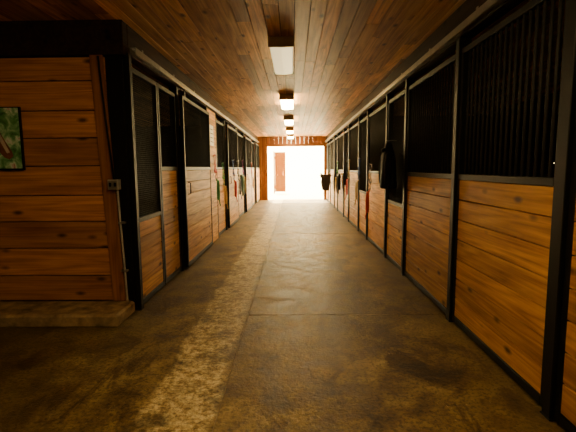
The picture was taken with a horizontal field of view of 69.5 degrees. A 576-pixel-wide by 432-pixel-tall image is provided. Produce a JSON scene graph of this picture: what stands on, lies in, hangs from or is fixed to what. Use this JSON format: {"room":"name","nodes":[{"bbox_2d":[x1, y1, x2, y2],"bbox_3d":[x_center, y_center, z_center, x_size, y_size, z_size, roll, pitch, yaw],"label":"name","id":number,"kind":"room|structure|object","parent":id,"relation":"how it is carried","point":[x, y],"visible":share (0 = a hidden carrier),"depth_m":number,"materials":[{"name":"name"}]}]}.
{"room":"farm building","nodes":[
{"label":"farm building","id":0,"kind":"room"},
{"bbox_2d":[0,19,127,57],"bbox_3d":[-3.383,-1.742,4.133,3.540,0.330,0.120,0,7,1],"label":"header beam","id":1,"kind":"structure","parent":0,"point":[46,38],"depth_m":4.06,"materials":[{"name":"black wood"}]},
{"bbox_2d":[0,55,134,300],"bbox_3d":[-3.386,-0.336,4.293,3.510,2.500,0.125,0,7,1],"label":"wall","id":2,"kind":"structure","parent":0,"point":[60,236],"depth_m":4.25,"materials":[{"name":"brown wood"}]},
{"bbox_2d":[0,107,25,170],"bbox_3d":[-2.936,-0.775,4.178,0.520,0.630,0.042,0,7,1],"label":"horse painting","id":3,"kind":"object","parent":2,"relation":"attached to","point":[12,156],"visible":1,"depth_m":4.16,"materials":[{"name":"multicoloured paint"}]},
{"bbox_2d":[97,56,128,300],"bbox_3d":[-1.757,-0.336,4.170,0.189,2.461,0.086,0,7,1],"label":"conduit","id":4,"kind":"object","parent":2,"relation":"attached to","point":[113,184],"visible":1,"depth_m":4.15,"materials":[{"name":"grey plastic"}]},
{"bbox_2d":[132,67,164,303],"bbox_3d":[-1.619,-0.323,4.787,0.050,2.530,0.820,0,7,1],"label":"door","id":5,"kind":"structure","parent":2,"relation":"in","point":[151,224],"depth_m":4.82,"materials":[{"name":"brown wood"}]},
{"bbox_2d":[135,126,201,245],"bbox_3d":[-3.369,-0.559,8.065,3.420,2.310,0.040,0,7,1],"label":"wall","id":6,"kind":"structure","parent":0,"point":[165,159],"depth_m":7.98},
{"bbox_2d":[126,24,257,142],"bbox_3d":[-1.570,-2.660,11.759,0.120,0.290,15.270,0,7,1],"label":"header beam","id":7,"kind":"structure","parent":0,"point":[134,39],"depth_m":5.60,"materials":[{"name":"brown wood"}]},
{"bbox_2d":[130,47,258,142],"bbox_3d":[-1.472,-2.583,11.742,0.074,0.140,15.220,0,7,1],"label":"door track","id":8,"kind":"object","parent":7,"relation":"attached to","point":[134,51],"visible":0.98,"depth_m":5.70,"materials":[{"name":"metal"}]},
{"bbox_2d":[225,125,238,227],"bbox_3d":[-1.438,-1.109,11.021,0.093,2.625,1.790,0,7,1],"label":"sliding door","id":9,"kind":"structure","parent":8,"relation":"hanging from","point":[231,134],"depth_m":10.76,"materials":[{"name":"brown wood"}]},
{"bbox_2d":[232,160,237,201],"bbox_3d":[-1.364,-0.900,10.593,0.110,1.085,0.236,1,7,11],"label":"halter","id":10,"kind":"object","parent":9,"relation":"hanging from","point":[232,160],"visible":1,"depth_m":10.60,"materials":[{"name":"fabric"}]},
{"bbox_2d":[237,160,241,198],"bbox_3d":[-1.352,-1.004,11.487,0.110,1.085,0.236,1,7,11],"label":"halter","id":11,"kind":"object","parent":9,"relation":"hanging from","point":[238,160],"visible":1,"depth_m":11.45,"materials":[{"name":"fabric"}]},
{"bbox_2d":[244,134,251,211],"bbox_3d":[-1.387,-1.546,14.795,0.093,2.625,1.790,0,7,1],"label":"sliding door","id":12,"kind":"structure","parent":8,"relation":"hanging from","point":[247,142],"depth_m":14.59,"materials":[{"name":"black metal"}]},
{"bbox_2d":[255,143,259,202],"bbox_3d":[-1.337,-1.977,18.520,0.093,2.625,1.690,0,7,1],"label":"sliding door","id":13,"kind":"structure","parent":8,"relation":"hanging from","point":[257,163],"depth_m":18.28,"materials":[{"name":"black metal"}]},
{"bbox_2d":[225,136,333,199],"bbox_3d":[0.264,-2.296,19.524,10.594,3.070,0.120,0,7,1],"label":"wall","id":14,"kind":"structure","parent":0,"point":[306,139],"depth_m":19.34,"materials":[{"name":"brown wood"}]},
{"bbox_2d":[265,143,326,199],"bbox_3d":[0.366,-2.072,19.543,2.880,2.620,0.170,0,7,1],"label":"trim","id":15,"kind":"structure","parent":14,"relation":"attached to","point":[317,144],"depth_m":19.38,"materials":[{"name":"brown wood"}]},
{"bbox_2d":[0,0,565,136],"bbox_3d":[0.092,-2.396,7.574,10.400,0.123,23.600,0,7,1],"label":"ceiling","id":16,"kind":"structure","parent":0,"point":[343,50],"depth_m":4.90,"materials":[{"name":"brown wood"}]},
{"bbox_2d":[268,36,293,74],"bbox_3d":[-0.068,-2.010,5.280,0.290,0.120,1.374,0,7,1],"label":"fluorescent ceiling light","id":17,"kind":"object","parent":16,"relation":"attached to","point":[281,47],"visible":1,"depth_m":4.87,"materials":[{"name":"white paint"}]},
{"bbox_2d":[270,47,292,74],"bbox_3d":[-0.068,-1.994,5.282,0.270,0.089,1.348,0,7,1],"label":"diffuser","id":18,"kind":"object","parent":17,"relation":"attached to","point":[282,57],"depth_m":5.17,"materials":[{"name":"beige plastic"}]},
{"bbox_2d":[279,94,293,109],"bbox_3d":[-0.020,-2.424,8.856,0.290,0.120,1.374,0,7,1],"label":"fluorescent ceiling light","id":19,"kind":"object","parent":16,"relation":"attached to","point":[286,100],"visible":1,"depth_m":8.38,"materials":[{"name":"white paint"}]},
{"bbox_2d":[280,100,292,109],"bbox_3d":[-0.020,-2.408,8.858,0.270,0.089,1.348,0,7,1],"label":"diffuser","id":20,"kind":"object","parent":19,"relation":"attached to","point":[285,104],"depth_m":8.81,"materials":[{"name":"beige plastic"}]},
{"bbox_2d":[283,116,293,124],"bbox_3d":[0.027,-2.826,12.333,0.290,0.120,1.374,0,7,1],"label":"fluorescent ceiling light","id":21,"kind":"object","parent":16,"relation":"attached to","point":[288,120],"visible":0.99,"depth_m":11.71,"materials":[{"name":"white paint"}]},
{"bbox_2d":[284,120,292,124],"bbox_3d":[0.027,-2.811,12.334,0.270,0.089,1.348,0,7,1],"label":"diffuser","id":22,"kind":"object","parent":21,"relation":"attached to","point":[287,122],"depth_m":12.26,"materials":[{"name":"beige plastic"}]},
{"bbox_2d":[286,127,293,133],"bbox_3d":[0.071,-3.205,15.610,0.290,0.120,1.374,0,7,1],"label":"fluorescent ceiling light","id":23,"kind":"object","parent":16,"relation":"attached to","point":[289,130],"visible":1,"depth_m":14.93,"materials":[{"name":"white paint"}]},
{"bbox_2d":[287,134,293,138],"bbox_3d":[0.109,-3.528,18.392,0.290,0.120,1.374,0,7,1],"label":"fluorescent ceiling light","id":24,"kind":"object","parent":16,"relation":"attached to","point":[289,136],"visible":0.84,"depth_m":17.72,"materials":[{"name":"white paint"}]},
{"bbox_2d":[0,199,566,431],"bbox_3d":[0.121,0.700,8.082,10.400,0.250,23.897,0,7,1],"label":"floor","id":25,"kind":"structure","parent":0,"point":[292,319],"depth_m":3.34,"materials":[{"name":"concrete"}]},
{"bbox_2d":[0,301,134,326],"bbox_3d":[-3.378,0.997,4.213,3.510,0.130,0.450,0,7,1],"label":"concrete curb","id":26,"kind":"object","parent":25,"relation":"on","point":[12,313],"visible":1,"depth_m":4.03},
{"bbox_2d":[123,53,144,309],"bbox_3d":[-1.638,-0.313,4.330,0.125,2.655,0.090,0,7,1],"label":"post","id":27,"kind":"object","parent":25,"relation":"on","point":[127,66],"depth_m":4.30,"materials":[{"name":"black metal"}]},
{"bbox_2d":[157,83,181,283],"bbox_3d":[-1.608,-0.417,5.596,0.050,2.530,0.770,0,7,1],"label":"panel","id":28,"kind":"object","parent":25,"relation":"on","point":[170,205],"depth_m":5.60,"materials":[{"name":"brown wood"}]},
{"bbox_2d":[169,86,184,270],"bbox_3d":[-1.615,-0.509,6.024,0.125,2.655,0.100,0,7,1],"label":"post","id":29,"kind":"object","parent":25,"relation":"on","point":[174,89],"depth_m":5.97,"materials":[{"name":"black metal"}]},
{"bbox_2d":[179,90,212,266],"bbox_3d":[-1.494,-0.646,7.023,0.090,2.621,1.900,0,7,1],"label":"stall sliding door","id":30,"kind":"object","parent":25,"relation":"on","point":[197,195],"visible":1,"depth_m":6.80,"materials":[{"name":"brown wood"}]},
{"bbox_2d":[164,140,232,219],"bbox_3d":[-3.315,-1.016,12.009,3.420,2.310,0.040,0,7,1],"label":"wall","id":31,"kind":"structure","parent":25,"relation":"on","point":[225,140],"depth_m":11.94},
{"bbox_2d":[207,108,218,242],"bbox_3d":[-1.564,-0.792,8.467,0.080,2.649,0.800,0,7,1],"label":"pier","id":32,"kind":"object","parent":25,"relation":"on","point":[211,114],"visible":0.49,"depth_m":8.55,"materials":[{"name":"brown wood"}]},
{"bbox_2d":[209,123,213,146],"bbox_3d":[-1.518,-1.592,8.218,0.029,0.440,0.390,0,7,1],"label":"name sign","id":33,"kind":"object","parent":32,"relation":"attached to","point":[211,125],"visible":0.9,"depth_m":8.19,"materials":[{"name":"white paper"}]},
{"bbox_2d":[214,154,220,205],"bbox_3d":[-1.467,-0.743,8.549,0.110,1.085,0.236,1,7,11],"label":"halter","id":34,"kind":"object","parent":32,"relation":"attached to","point":[215,171],"visible":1,"depth_m":8.54,"materials":[{"name":"fabric"}]},
{"bbox_2d":[215,114,218,234],"bbox_3d":[-1.575,-0.845,8.924,0.125,2.655,0.080,0,7,1],"label":"post","id":35,"kind":"object","parent":25,"relation":"on","point":[215,114],"visible":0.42,"depth_m":8.85,"materials":[{"name":"black metal"}]},
{"bbox_2d":[216,120,225,234],"bbox_3d":[-1.555,-0.870,9.510,0.050,2.530,1.050,0,7,1],"label":"panel","id":36,"kind":"object","parent":25,"relation":"on","point":[219,126],"visible":0.59,"depth_m":9.57,"materials":[{"name":"black metal"}]},
{"bbox_2d":[222,163,227,208],"bbox_3d":[-1.453,-0.694,9.511,0.110,1.085,0.236,1,7,11],"label":"halter","id":37,"kind":"object","parent":36,"relation":"attached to","point":[223,178],"visible":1,"depth_m":9.50,"materials":[{"name":"fabric"}]},
{"bbox_2d":[220,120,227,229],"bbox_3d":[-1.560,-0.978,10.076,0.125,2.655,0.100,0,7,1],"label":"post","id":38,"kind":"object","parent":25,"relation":"on","point":[221,121],"visible":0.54,"depth_m":10.01,"materials":[{"name":"black metal"}]},
{"bbox_2d":[238,134,244,216],"bbox_3d":[-1.509,-1.264,12.917,0.050,2.530,1.790,0,7,1],"label":"panel","id":39,"kind":"object","parent":25,"relation":"on","point":[240,137],"visible":0.53,"depth_m":13.16,"materials":[{"name":"black metal"}]},
{"bbox_2d":[239,174,244,195],"bbox_3d":[-1.403,-0.938,12.545,0.157,0.645,0.660,0,7,1],"label":"blanket","id":40,"kind":"object","parent":39,"relation":"attached to","point":[242,178],"visible":0.82,"depth_m":12.48,"materials":[{"name":"fabric"}]},
{"bbox_2d":[240,133,244,210],"bbox_3d":[-1.509,-1.415,13.851,0.125,2.655,0.100,0,7,1],"label":"post","id":41,"kind":"object","parent":25,"relation":"on","point":[242,134],"visible":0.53,"depth_m":13.75,"materials":[{"name":"black metal"}]},
{"bbox_2d":[251,142,254,204],"bbox_3d":[-1.458,-1.702,16.691,0.050,2.530,1.790,0,7,1],"label":"panel","id":42,"kind":"object","parent":25,"relation":"on","point":[252,143],"visible":0.5,"depth_m":17.16,"materials":[{"name":"black metal"}]},
{"bbox_2d":[252,141,255,203],"bbox_3d":[-1.458,-1.852,17.625,0.125,2.655,0.100,0,7,1],"label":"post","id":43,"kind":"object","parent":25,"relation":"on","point":[252,141],"visible":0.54,"depth_m":17.53,"materials":[{"name":"black metal"}]},
{"bbox_2d":[326,144,327,200],"bbox_3d":[1.802,-1.980,18.850,0.050,2.530,1.050,0,7,1],"label":"panel","id":44,"kind":"object","parent":25,"relation":"on","point":[327,144],"visible":0.47,"depth_m":18.84,"materials":[{"name":"black metal"}]},
{"bbox_2d":[330,139,332,203],"bbox_3d":[1.792,-1.829,17.181,0.125,2.655,0.100,0,7,1],"label":"post","id":45,"kind":"object","parent":25,"relation":"on","point":[330,139],"visible":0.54,"depth_m":17.04,"materials":[{"name":"black metal"}]},
{"bbox_2d":[330,140,333,205],"bbox_3d":[1.768,-1.686,16.317,0.050,2.530,1.650,0,7,1],"label":"panel","id":46,"kind":"object","parent":25,"relation":"on","point":[332,141],"visible":0.76,"depth_m":16.39,"materials":[{"name":"black metal"}]},
{"bbox_2d":[320,172,332,194],"bbox_3d":[1.493,-1.279,16.343,0.518,0.901,0.434,0,7,1],"label":"saddle","id":47,"kind":"object","parent":46,"relation":"attached to","point":[325,179],"visible":1,"depth_m":16.17,"materials":[{"name":"black leather"}]},
{"bbox_2d":[334,136,336,207],"bbox_3d":[1.768,-1.628,15.443,0.125,2.655,0.100,0,7,1],"label":"post","id":48,"kind":"object","parent":25,"relation":"on","point":[334,136],"visible":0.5,"depth_m":15.39,"materials":[{"name":"black metal"}]},
{"bbox_2d":[337,133,340,210],"bbox_3d":[1.752,-1.496,14.301,0.125,2.655,0.100,0,7,1],"label":"post","id":49,"kind":"object","parent":25,"relation":"on","point":[338,134],"visible":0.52,"depth_m":14.19,"materials":[{"name":"black metal"}]},
{"bbox_2d":[338,133,342,214],"bbox_3d":[1.729,-1.353,13.437,0.050,2.530,1.650,0,7,1],"label":"panel","id":50,"kind":"object","parent":25,"relation":"on","point":[340,138],"visible":0.63,"depth_m":13.54,"materials":[{"name":"black metal"}]},
{"bbox_2d":[336,173,342,193],"bbox_3d":[1.618,-1.034,13.148,0.157,0.645,0.760,0,7,1],"label":"blanket","id":51,"kind":"object","parent":50,"relation":"attached to","point":[338,175],"visible":0.99,"depth_m":12.98,"materials":[{"name":"black fabric"}]},
{"bbox_2d":[343,128,346,216],"bbox_3d":[1.729,-1.294,12.562,0.125,2.655,0.100,0,7,1],"label":"post","id":52,"kind":"object","parent":25,"relation":"on","point":[344,130],"visible":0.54,"depth_m":12.51,"materials":[{"name":"black metal"}]},
{"bbox_2d":[348,124,352,221],"bbox_3d":[1.714,-1.162,11.420,0.125,2.655,0.100,0,7,1],"label":"post","id":53,"kind":"object","parent":25,"relation":"on","point":[350,125],"visible":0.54,"depth_m":11.34,"materials":[{"name":"black metal"}]},
{"bbox_2d":[349,123,357,227],"bbox_3d":[1.690,-1.019,10.556,0.050,2.530,1.650,0,7,1],"label":"panel","id":54,"kind":"object","parent":25,"relation":"on","point":[353,134],"visible":0.79,"depth_m":10.65,"materials":[{"name":"brown wood"}]},
{"bbox_2d":[345,159,349,198],"bbox_3d":[1.595,-0.978,11.047,0.109,1.085,0.238,-1,7,-8],"label":"halter","id":55,"kind":"object","parent":54,"relation":"attached to","point":[348,159],"visible":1,"depth_m":11.02,"materials":[{"name":"fabric"}]},
{"bbox_2d":[357,117,363,230],"bbox_3d":[1.690,-0.961,9.682,0.125,2.655,0.100,0,7,1],"label":"post","id":56,"kind":"object","parent":25,"relation":"on","point":[359,118],"visible":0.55,"depth_m":9.62,"materials":[{"name":"black metal"}]},
{"bbox_2d":[365,109,372,239],"bbox_3d":[1.675,-0.829,8.540,0.125,2.655,0.100,0,7,1],"label":"post","id":57,"kind":"object","parent":25,"relation":"on","point":[370,111],"visible":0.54,"depth_m":8.47,"materials":[{"name":"black metal"}]},
{"bbox_2d":[359,116,366,235],"bbox_3d":[1.670,-0.853,9.116,0.050,2.530,1.050,0,7,1],"label":"door","id":58,"kind":"structure","parent":57,"relation":"attached to","point":[363,123],"depth_m":9.24,"materials":[{"name":"brown wood"}]},
{"bbox_2d":[354,158,359,204],"bbox_3d":[1.572,-0.783,9.359,0.109,1.085,0.238,-1,7,-8],"label":"halter","id":59,"kind":"object","parent":58,"relation":"hanging from","point":[358,173],"visible":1,"depth_m":9.33,"materials":[{"name":"fabric"}]},
{"bbox_2d":[367,103,385,253],"bbox_3d":[1.651,-0.686,7.676,0.050,2.530,1.650,0,7,1],"label":"panel","id":60,"kind":"object","parent":25,"relation":"on","point":[377,119],"visible":0.68,"depth_m":7.70,"materials":[{"name":"brown wood"}]},
{"bbox_2d":[365,163,371,218],"bbox_3d":[1.554,-0.473,7.986,0.109,1.085,0.238,-1,7,-8],"label":"halter","id":61,"kind":"object","parent":60,"relation":"attached to","point":[370,179],"visible":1,"depth_m":7.95,"materials":[{"name":"fabric"}]},
{"bbox_2d":[383,94,393,257],"bbox_3d":[1.651,-0.627,6.801,0.125,2.655,0.100,0,7,1],"label":"post","id":62,"kind":"object","parent":25,"relation":"on","point":[388,96],"visible":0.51,"depth_m":6.80,"materials":[{"name":"black metal"}]},
{"bbox_2d":[400,79,414,275],"bbox_3d":[1.635,-0.495,5.659,0.125,2.655,0.100,0,7,1],"label":"post","id":63,"kind":"object","parent":25,"relation":"on","point":[408,82],"visible":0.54,"depth_m":5.62,"materials":[{"name":"black metal"}]},
{"bbox_2d":[386,90,404,270],"bbox_3d":[1.631,-0.519,6.235,0.050,2.530,1.050,0,7,1],"label":"door","id":64,"kind":"structure","parent":63,"relation":"attached to","point":[394,207],"depth_m":6.21,"materials":[{"name":"brown wood"}]},
{"bbox_2d":[378,140,396,188],"bbox_3d":[1.464,-0.756,6.084,0.258,0.718,0.498,0,7,1],"label":"jacket","id":65,"kind":"object","parent":64,"relation":"hanging from","point":[386,170],"visible":1,"depth_m":5.92,"materials":[{"name":"fabric"}]},
{"bbox_2d":[404,54,455,313],"bbox_3d":[1.612,-0.352,4.795,0.050,2.530,1.650,0,7,1],"label":"door","id":66,"kind":"structure","parent":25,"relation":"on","point":[427,215],"depth_m":4.68,"materials":[{"name":"brown wood"}]},
{"bbox_2d":[375,136,508,183],"bbox_3d":[3.544,-0.806,9.675,3.560,2.310,0.040,0,7,1],"label":"wall","id":67,"kind":"structure","parent":25,"relation":"on","point":[393,136],"depth_m":9.56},
{"bbox_2d":[445,37,471,321],"bbox_3d":[1.612,-0.294,3.921,0.125,2.655,0.100,0,7,1],"label":"post","id":68,"kind":"object","parent":25,"relation":"on","point":[461,42],"visible":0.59,"depth_m":3.89,"materials":[{"name":"black metal"}]},
{"bbox_2d":[394,114,557,216],"bbox_3d":[3.505,-0.472,6.794,3.560,2.310,0.040,0,7,1],"label":"wall","id":69,"kind":"structure","parent":25,"relation":"on","point":[550,115],"depth_m":6.70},
{"bbox_2d":[452,0,567,406],"bbox_3d":[1.589,-0.160,3.136,0.050,2.530,1.490,0,7,1],"label":"panel","id":70,"kind":"object","parent":25,"relation":"on","point":[503,256],"visible":0.94,"depth_m":2.95,"materials":[{"name":"brown wood"}]},
{"bbox_2d":[540,0,575,421],"bbox_3d":[1.591,-0.111,2.342,0.125,2.655,0.100,0,7,1],"label":"post","id":71,"kind":"object","parent":25,"relation":"on","point":[568,107],"visible":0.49,"depth_m":2.34,"materials":[{"name":"black metal"}]},
{"bbox_2d":[554,109,575,431],"bbox_3d":[1.567,0.032,1.473,0.050,2.530,1.660,0,7,1],"label":"panel","id":72,"kind":"object","parent":25,"relation":"on","point":[565,399],"visible":1,"depth_m":2.30,"materials":[{"name":"brown wood"}]},
{"bbox_2d":[326,0,523,142],"bbox_3d":[1.673,-2.204,7.575,0.120,0.290,23.600,0,7,1],"label":"header beam","id":73,"kind":"structure","parent":0,"point":[468,7],"depth_m":4.45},
{"bbox_2d":[325,0,505,141],"bbox_3d":[1.576,-2.127,7.560,0.074,0.140,23.550,0,7,1],"label":"door track","id":74,"kind":"object","parent":73,"relation":"attached to","point":[488,6],"visible":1,"depth_m":4.16,"materials":[{"name":"metal"}]},
{"bbox_2d":[328,143,329,202],"bbox_3d":[1.787,-1.850,17.733,0.050,2.530,1.000,0,7,1],"label":"door","id":75,"kind":"structure","parent":74,"relation":"hanging from","point":[328,143],"depth_m":17.84,"materials":[{"name":"black metal"}]},
{"bbox_2d":[334,138,336,208],"bbox_3d":[1.748,-1.520,14.877,0.050,2.530,1.050,0,7,1],"label":"door","id":76,"kind":"structure","parent":74,"relation":"hanging from","point":[335,205],"depth_m":15.20,"materials":[{"name":"black metal"}]},
{"bbox_2d":[344,130,347,219],"bbox_3d":[1.709,-1.186,11.996,0.050,2.530,1.050,0,7,1],"label":"door","id":77,"kind":"structure","parent":74,"relation":"hanging from","point":[345,132],"depth_m":12.27,"materials":[{"name":"brown wood"}]},
{"bbox_2d":[468,91,559,210],"bbox_3d":[5.364,-0.946,7.671,0.120,3.117,23.600,0,7,1],"label":"wall","id":78,"kind":"structure","parent":0,"point":[551,94],"depth_m":8.91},
{"label":"outside","id":79,"kind":"structure","parent":0,"visible":0},
{"bbox_2d":[268,175,323,199],"bbox_3d":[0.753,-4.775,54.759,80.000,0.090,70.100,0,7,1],"label":"ground","id":80,"kind":"structure","parent":79,"point":[297,186],"depth_m":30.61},
{"bbox_2d":[273,151,285,192],"bbox_3d":[-0.493,-2.599,24.774,0.739,2.520,0.120,0,7,1],"label":"door","id":81,"kind":"structure","parent":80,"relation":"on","point":[279,158],"depth_m":24.76,"materials":[{"name":"orange wood"}]}
]}

